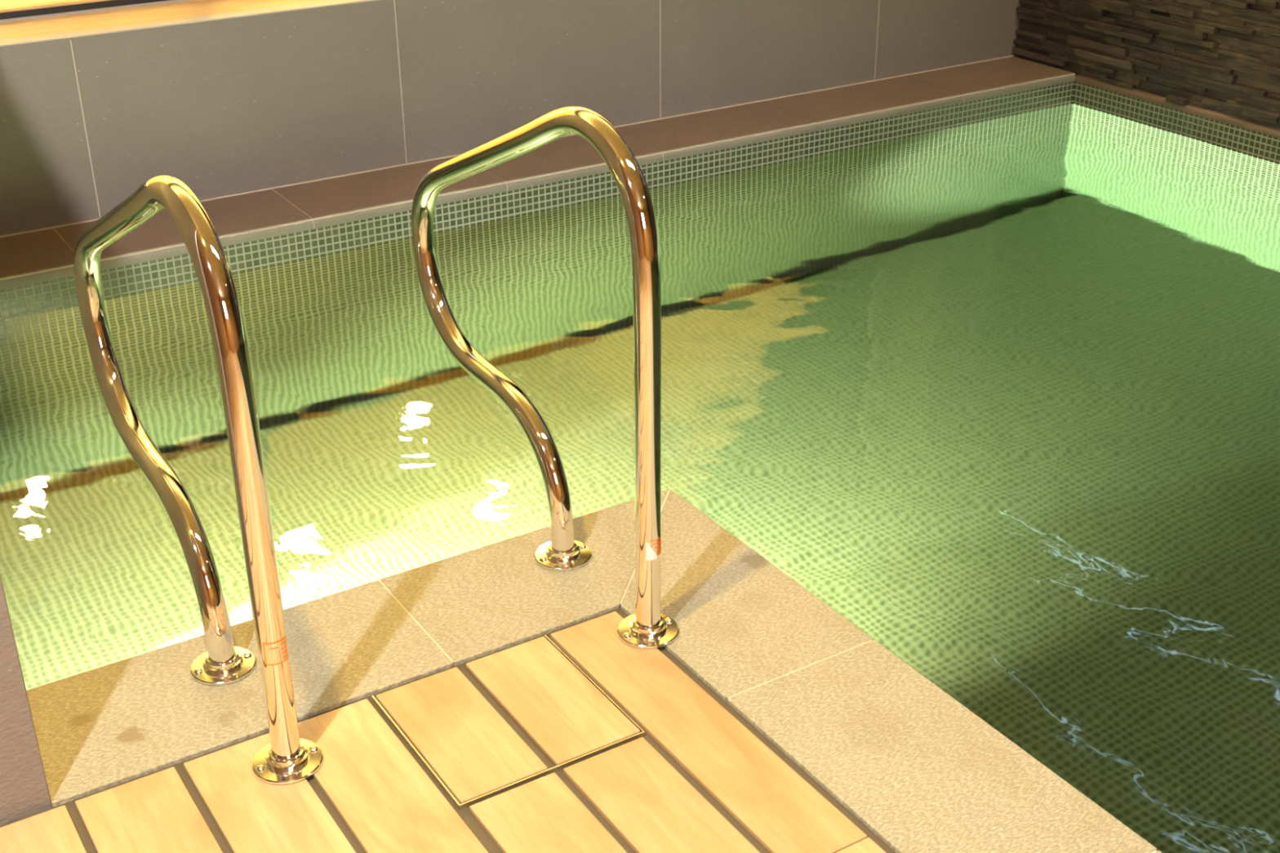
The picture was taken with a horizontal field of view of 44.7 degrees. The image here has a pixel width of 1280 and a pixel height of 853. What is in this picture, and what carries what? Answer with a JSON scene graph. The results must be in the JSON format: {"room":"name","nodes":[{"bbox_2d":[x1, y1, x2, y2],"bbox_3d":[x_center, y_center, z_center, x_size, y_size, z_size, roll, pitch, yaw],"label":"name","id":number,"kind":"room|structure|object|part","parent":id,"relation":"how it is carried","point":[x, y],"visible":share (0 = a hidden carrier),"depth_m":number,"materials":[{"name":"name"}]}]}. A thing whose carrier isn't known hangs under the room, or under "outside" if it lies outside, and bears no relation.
{"room":"indoor swimming pool","nodes":[
{"label":"indoor swimming pool","id":0,"kind":"room"},
{"bbox_2d":[0,573,52,826],"bbox_3d":[-2.389,-0.646,2.328,1.945,2.150,2.692,-16,31,-28],"label":"wall","id":1,"kind":"structure","parent":0,"point":[24,788],"depth_m":2.17,"materials":[{"name":"beige stone"}]},
{"bbox_2d":[0,608,896,852],"bbox_3d":[-0.139,1.476,0.418,2.900,0.060,4.200,-16,31,-28],"label":"floor","id":2,"kind":"structure","parent":0,"point":[700,778],"depth_m":2.23,"materials":[{"name":"brown wood"}]},
{"bbox_2d":[74,174,323,784],"bbox_3d":[-0.731,-0.028,2.411,0.103,0.849,0.880,-16,31,-28],"label":"pool handrail","id":3,"kind":"object","parent":2,"relation":"on","point":[288,758],"visible":1,"depth_m":2.24,"materials":[{"name":"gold metal"}]},
{"bbox_2d":[371,635,644,810],"bbox_3d":[-0.208,0.448,2.412,0.313,0.009,0.309,-16,31,-28],"label":"deck hatch","id":4,"kind":"object","parent":2,"relation":"on","point":[468,748],"visible":1,"depth_m":2.40,"materials":[{"name":"brown wood"}]},
{"bbox_2d":[0,0,1021,235],"bbox_3d":[-1.361,-1.952,4.584,6.665,2.750,0.608,-16,31,-28],"label":"wall","id":5,"kind":"structure","parent":0,"point":[220,104],"depth_m":4.99,"materials":[{"name":"grey tile"}]},
{"bbox_2d":[0,0,326,39],"bbox_3d":[-0.718,-2.376,4.721,4.410,2.022,0.317,-16,31,-28],"label":"window","id":6,"kind":"structure","parent":5,"relation":"in","point":[68,15],"depth_m":4.69,"materials":[{"name":"brown wood"}]},
{"bbox_3d":[-0.787,-2.425,4.818,4.410,2.020,0.060,-16,31,-28],"label":"frame","id":7,"kind":"part","parent":6,"relation":"part of","materials":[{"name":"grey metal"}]},
{"bbox_2d":[0,80,1279,321],"bbox_3d":[1.527,1.060,2.933,4.820,1.490,6.743,-16,31,-28],"label":"mosaic tile border","id":8,"kind":"object","parent":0,"point":[46,296],"visible":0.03,"depth_m":5.19,"materials":[{"name":"tile"}]},
{"bbox_2d":[0,55,1075,289],"bbox_3d":[-0.294,-0.896,5.226,4.565,0.035,0.353,-16,31,-28],"label":"ledge","id":9,"kind":"object","parent":8,"relation":"on","point":[46,254],"visible":0.94,"depth_m":5.10,"materials":[{"name":"brown stone"}]},
{"bbox_2d":[26,488,1162,852],"bbox_3d":[0.815,1.201,0.943,1.255,0.050,4.817,-16,31,-28],"label":"pool coping","id":10,"kind":"object","parent":8,"relation":"on","point":[919,769],"visible":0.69,"depth_m":2.48,"materials":[{"name":"stone"}]},
{"bbox_2d":[411,106,679,648],"bbox_3d":[-0.196,-0.182,2.712,0.103,0.849,0.880,-16,31,-28],"label":"pool handrail","id":11,"kind":"object","parent":10,"relation":"on","point":[646,628],"visible":1,"depth_m":2.55,"materials":[{"name":"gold metal"}]},
{"bbox_2d":[0,103,1279,852],"bbox_3d":[1.545,1.072,2.984,4.612,1.322,6.575,-16,31,-28],"label":"pool water","id":12,"kind":"object","parent":8,"relation":"in","point":[1002,395],"visible":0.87,"depth_m":3.69,"materials":[{"name":"green liquid"}]},
{"bbox_2d":[1011,0,1279,137],"bbox_3d":[3.271,-1.506,3.521,0.160,2.650,7.500,-16,31,-28],"label":"wall","id":13,"kind":"structure","parent":0,"point":[1219,60],"depth_m":5.76,"materials":[{"name":"stone"}]},
{"label":"outside","id":14,"kind":"structure","parent":0,"visible":0},
{"bbox_2d":[0,0,62,7],"bbox_3d":[-2.658,-2.990,6.394,6.900,3.000,4.300,-16,31,-28],"label":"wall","id":15,"kind":"structure","parent":14,"point":[2,2],"depth_m":7.30,"materials":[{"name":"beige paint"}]}
]}

